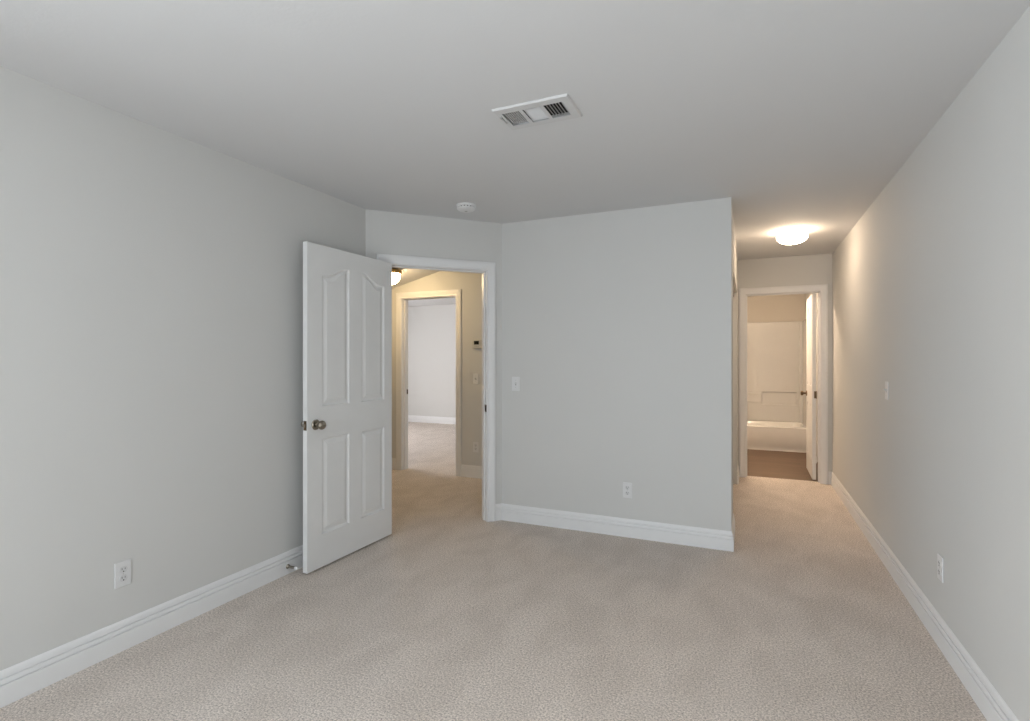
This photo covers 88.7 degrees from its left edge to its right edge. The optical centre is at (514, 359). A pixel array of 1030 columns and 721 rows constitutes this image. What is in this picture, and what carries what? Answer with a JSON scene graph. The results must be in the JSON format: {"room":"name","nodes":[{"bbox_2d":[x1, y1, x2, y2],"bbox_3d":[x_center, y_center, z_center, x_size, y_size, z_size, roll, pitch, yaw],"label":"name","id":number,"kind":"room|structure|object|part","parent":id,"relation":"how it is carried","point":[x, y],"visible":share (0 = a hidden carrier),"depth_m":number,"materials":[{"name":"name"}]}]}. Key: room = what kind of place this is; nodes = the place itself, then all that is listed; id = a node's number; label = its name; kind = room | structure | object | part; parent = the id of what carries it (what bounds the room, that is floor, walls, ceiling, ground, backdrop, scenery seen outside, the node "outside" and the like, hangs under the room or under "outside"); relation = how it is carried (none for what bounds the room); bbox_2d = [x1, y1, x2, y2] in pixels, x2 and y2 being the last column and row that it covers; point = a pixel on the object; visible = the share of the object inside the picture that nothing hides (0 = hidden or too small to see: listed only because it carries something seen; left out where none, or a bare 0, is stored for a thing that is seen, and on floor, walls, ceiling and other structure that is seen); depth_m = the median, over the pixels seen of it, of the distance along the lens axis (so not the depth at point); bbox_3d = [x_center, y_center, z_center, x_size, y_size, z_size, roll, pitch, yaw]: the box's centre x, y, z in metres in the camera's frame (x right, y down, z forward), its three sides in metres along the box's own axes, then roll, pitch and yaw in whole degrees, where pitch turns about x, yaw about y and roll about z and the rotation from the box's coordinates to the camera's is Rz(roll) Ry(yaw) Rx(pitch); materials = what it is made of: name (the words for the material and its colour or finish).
{"room":"empty bedroom","nodes":[
{"label":"empty bedroom","id":0,"kind":"room"},
{"bbox_2d":[0,66,365,670],"bbox_3d":[-2.292,0.102,1.407,0.120,2.440,5.560,0,0,24],"label":"wall","id":1,"kind":"structure","parent":0,"point":[151,277],"depth_m":2.44,"materials":[{"name":"paint"}]},
{"bbox_2d":[114,559,130,588],"bbox_3d":[-1.783,0.976,2.398,0.009,0.115,0.069,0,0,24],"label":"wall outlet","id":2,"kind":"object","parent":1,"relation":"attached to","point":[122,570],"visible":1,"depth_m":2.39,"materials":[{"name":"white plastic"}]},
{"bbox_2d":[119,566,126,572],"bbox_3d":[-1.781,0.957,2.397,0.002,0.028,0.034,0,0,24],"label":"socket","id":3,"kind":"object","parent":2,"relation":"attached to","point":[122,569],"depth_m":2.39,"materials":[{"name":"white plastic"}]},
{"bbox_2d":[119,574,126,581],"bbox_3d":[-1.781,0.996,2.397,0.002,0.028,0.034,0,0,24],"label":"socket","id":4,"kind":"object","parent":2,"relation":"attached to","point":[122,577],"depth_m":2.39,"materials":[{"name":"white plastic"}]},
{"bbox_2d":[0,545,302,707],"bbox_3d":[-2.172,1.254,1.450,0.064,0.135,5.496,0,0,24],"label":"baseboard","id":5,"kind":"structure","parent":1,"relation":"attached to","point":[18,681],"depth_m":2.42,"materials":[{"name":"white wood"}]},
{"bbox_2d":[286,564,297,569],"bbox_3d":[-1.362,1.274,3.226,0.081,0.028,0.028,0,0,24],"label":"door stop","id":6,"kind":"object","parent":1,"relation":"attached to","point":[287,565],"visible":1,"depth_m":3.22,"materials":[{"name":"silver metal"}]},
{"bbox_2d":[392,268,438,288],"bbox_3d":[-1.570,-0.949,5.122,1.386,0.338,2.300,0,0,24],"label":"ceiling","id":7,"kind":"structure","parent":0,"point":[408,275],"depth_m":6.01,"materials":[{"name":"paint"}]},
{"bbox_2d":[392,269,401,284],"bbox_3d":[-1.320,-0.864,5.608,0.232,0.162,0.232,0,0,24],"label":"ceiling light","id":8,"kind":"object","parent":7,"relation":"attached to","point":[396,273],"visible":0.46,"depth_m":5.55,"materials":[{"name":"white glass"}]},
{"bbox_2d":[366,209,501,503],"bbox_3d":[-0.632,0.102,4.188,1.089,2.440,0.115,0,0,-23],"label":"wall","id":9,"kind":"structure","parent":0,"point":[392,233],"depth_m":4.17,"materials":[{"name":"paint"}]},
{"bbox_2d":[301,241,391,573],"bbox_3d":[-1.113,0.295,3.593,0.171,2.030,0.833,0,0,25],"label":"door","id":10,"kind":"structure","parent":9,"relation":"in","point":[346,424],"depth_m":3.52,"materials":[{"name":"white wood"}]},
{"bbox_3d":[-1.285,0.407,3.225,0.025,0.058,0.001,0,0,25],"label":"latch plate","id":11,"kind":"part","parent":10,"relation":"part of","materials":[{"name":"silver metal"}]},
{"bbox_3d":[-1.210,0.407,3.265,0.068,0.066,0.066,0,0,25],"label":"knob","id":12,"kind":"part","parent":10,"relation":"part of","materials":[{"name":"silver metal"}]},
{"bbox_2d":[376,254,494,521],"bbox_3d":[-0.625,0.265,4.191,0.950,2.114,0.152,0,0,-23],"label":"door frame","id":13,"kind":"structure","parent":9,"relation":"attached to","point":[487,269],"depth_m":4.29,"materials":[{"name":"white wood"}]},
{"bbox_2d":[392,271,481,465],"bbox_3d":[-1.769,0.102,6.533,6.720,2.440,0.120,0,0,24],"label":"wall","id":14,"kind":"structure","parent":0,"point":[470,284],"depth_m":5.93,"materials":[{"name":"paint"}]},
{"bbox_2d":[392,458,395,469],"bbox_3d":[-1.580,1.254,6.376,0.354,0.135,0.015,0,0,24],"label":"baseboard","id":15,"kind":"structure","parent":14,"relation":"attached to","point":[393,459],"depth_m":6.31,"materials":[{"name":"white wood"}]},
{"bbox_2d":[396,289,460,476],"bbox_3d":[-0.985,0.265,6.187,0.886,2.114,0.157,0,0,24],"label":"door frame","id":16,"kind":"structure","parent":14,"relation":"attached to","point":[402,299],"depth_m":6.28,"materials":[{"name":"white wood"}]},
{"bbox_2d":[461,464,481,478],"bbox_3d":[0.083,1.254,5.641,1.510,0.135,0.015,0,0,24],"label":"baseboard","id":17,"kind":"structure","parent":14,"relation":"attached to","point":[471,471],"depth_m":5.89,"materials":[{"name":"white wood"}]},
{"bbox_2d":[473,374,478,383],"bbox_3d":[-0.439,0.217,5.869,0.069,0.115,0.019,0,0,24],"label":"light switch","id":18,"kind":"object","parent":14,"relation":"attached to","point":[475,376],"visible":1,"depth_m":5.87,"materials":[{"name":"white plastic"}]},
{"bbox_2d":[473,442,478,451],"bbox_3d":[-0.437,0.978,5.874,0.069,0.115,0.009,0,0,24],"label":"wall outlet","id":19,"kind":"object","parent":14,"relation":"attached to","point":[475,444],"visible":1,"depth_m":5.87,"materials":[{"name":"white plastic"}]},
{"bbox_2d":[472,340,481,348],"bbox_3d":[-0.420,-0.168,5.857,0.120,0.096,0.026,0,0,24],"label":"thermostat","id":20,"kind":"object","parent":14,"relation":"attached to","point":[476,344],"visible":0.93,"depth_m":5.85,"materials":[{"name":"beige plastic"}]},
{"bbox_2d":[0,422,986,720],"bbox_3d":[-1.615,1.372,4.612,8.555,0.100,11.970,0,0,24],"label":"floor","id":21,"kind":"structure","parent":0,"point":[453,614],"depth_m":2.54,"materials":[{"name":"beige carpet"}]},
{"bbox_2d":[747,420,805,452],"bbox_3d":[3.640,1.151,8.117,1.525,0.351,0.799,0,0,24],"label":"bathtub","id":22,"kind":"object","parent":21,"relation":"on","point":[761,435],"visible":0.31,"depth_m":7.65,"materials":[{"name":"white ceramic"}]},
{"bbox_2d":[747,319,805,425],"bbox_3d":[3.644,0.194,8.125,1.535,1.563,0.790,0,0,24],"label":"shower surround","id":23,"kind":"object","parent":22,"relation":"on","point":[776,351],"visible":0.66,"depth_m":8.27,"materials":[{"name":"white plastic"}]},
{"bbox_3d":[4.304,0.193,7.788,0.045,1.561,0.708,0,0,24],"label":"panel","id":24,"kind":"part","parent":23,"relation":"part of","materials":[{"name":"white plastic"}]},
{"bbox_2d":[0,0,1029,306],"bbox_3d":[-1.615,-1.188,4.612,8.555,0.140,11.970,0,0,24],"label":"ceiling","id":25,"kind":"structure","parent":0,"point":[800,113],"depth_m":2.14,"materials":[{"name":"paint"}]},
{"bbox_2d":[456,202,475,212],"bbox_3d":[-0.355,-1.095,3.825,0.140,0.047,0.140,0,0,24],"label":"smoke detector","id":26,"kind":"object","parent":25,"relation":"attached to","point":[465,207],"visible":1,"depth_m":3.78,"materials":[{"name":"white plastic"}]},
{"bbox_2d":[492,93,582,129],"bbox_3d":[0.102,-1.177,2.388,0.356,0.150,0.221,0,0,24],"label":"ceiling vent","id":27,"kind":"object","parent":25,"relation":"in","point":[539,109],"visible":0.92,"depth_m":2.39,"materials":[{"name":"white metal"}]},
{"bbox_2d":[776,228,807,244],"bbox_3d":[2.417,-1.056,4.595,0.246,0.125,0.246,0,0,24],"label":"ceiling light","id":28,"kind":"object","parent":25,"relation":"attached to","point":[790,236],"visible":1,"depth_m":4.51,"materials":[{"name":"white glass"}]},
{"bbox_2d":[408,294,804,417],"bbox_3d":[0.675,0.102,9.941,8.435,2.440,0.130,0,0,24],"label":"wall","id":29,"kind":"structure","parent":0,"point":[431,329],"depth_m":10.87,"materials":[{"name":"paint"}]},
{"bbox_2d":[408,415,455,423],"bbox_3d":[-0.674,1.254,10.469,5.300,0.135,0.015,0,0,24],"label":"baseboard","id":30,"kind":"structure","parent":29,"relation":"attached to","point":[424,419],"depth_m":10.93,"materials":[{"name":"white wood"}]},
{"bbox_2d":[502,197,731,530],"bbox_3d":[0.717,0.102,4.045,1.750,2.440,0.120,0,0,24],"label":"wall","id":31,"kind":"structure","parent":0,"point":[617,325],"depth_m":3.94,"materials":[{"name":"paint"}]},
{"bbox_2d":[512,377,519,390],"bbox_3d":[0.004,0.200,4.285,0.069,0.115,0.019,0,0,24],"label":"light switch","id":32,"kind":"object","parent":31,"relation":"attached to","point":[515,380],"visible":1,"depth_m":4.29,"materials":[{"name":"white plastic"}]},
{"bbox_2d":[495,503,734,551],"bbox_3d":[0.765,1.254,4.186,1.807,0.135,0.524,0,0,24],"label":"baseboard","id":33,"kind":"structure","parent":31,"relation":"attached to","point":[716,539],"depth_m":3.94,"materials":[{"name":"white wood"}]},
{"bbox_2d":[623,482,631,497],"bbox_3d":[0.837,0.975,3.922,0.069,0.115,0.009,0,0,24],"label":"wall outlet","id":34,"kind":"object","parent":31,"relation":"attached to","point":[627,487],"visible":1,"depth_m":3.92,"materials":[{"name":"white plastic"}]},
{"bbox_2d":[732,208,737,519],"bbox_3d":[1.972,0.102,4.868,0.120,2.440,2.400,0,0,24],"label":"wall","id":35,"kind":"structure","parent":0,"point":[734,248],"depth_m":5.58,"materials":[{"name":"paint"}]},
{"bbox_2d":[737,466,738,483],"bbox_3d":[2.434,1.254,5.747,0.015,0.135,0.380,0,0,24],"label":"baseboard","id":36,"kind":"structure","parent":35,"relation":"attached to","point":[738,466],"depth_m":5.58,"materials":[{"name":"white wood"}]},
{"bbox_2d":[738,254,831,471],"bbox_3d":[2.546,0.102,5.992,1.820,2.440,0.120,0,0,24],"label":"wall","id":37,"kind":"structure","parent":0,"point":[806,269],"depth_m":5.71,"materials":[{"name":"paint"}]},
{"bbox_2d":[739,284,827,483],"bbox_3d":[2.945,0.263,5.816,0.865,2.119,0.157,0,0,24],"label":"door frame","id":38,"kind":"structure","parent":37,"relation":"attached to","point":[821,289],"depth_m":5.64,"materials":[{"name":"white wood"}]},
{"bbox_2d":[800,294,816,479],"bbox_3d":[3.406,0.298,6.066,0.171,2.028,0.725,0,0,24],"label":"door","id":39,"kind":"structure","parent":37,"relation":"in","point":[811,313],"depth_m":5.86,"materials":[{"name":"white wood"}]},
{"bbox_2d":[805,6,1029,720],"bbox_3d":[2.242,0.102,2.907,0.120,2.440,11.970,0,0,24],"label":"wall","id":40,"kind":"structure","parent":0,"point":[931,284],"depth_m":2.26,"materials":[{"name":"paint"}]},
{"bbox_2d":[884,381,888,399],"bbox_3d":[2.372,0.200,3.374,0.019,0.115,0.069,0,0,24],"label":"light switch","id":41,"kind":"object","parent":40,"relation":"attached to","point":[886,389],"visible":1,"depth_m":3.35,"materials":[{"name":"white plastic"}]},
{"bbox_2d":[828,471,1018,720],"bbox_3d":[1.568,1.254,1.576,0.036,0.135,8.750,0,0,24],"label":"baseboard","id":42,"kind":"structure","parent":40,"relation":"attached to","point":[986,697],"depth_m":2.45,"materials":[{"name":"white wood"}]},
{"bbox_2d":[937,553,943,582],"bbox_3d":[1.962,0.963,2.432,0.009,0.115,0.069,0,0,24],"label":"wall outlet","id":43,"kind":"object","parent":40,"relation":"attached to","point":[940,561],"visible":1,"depth_m":2.42,"materials":[{"name":"white plastic"}]}
]}

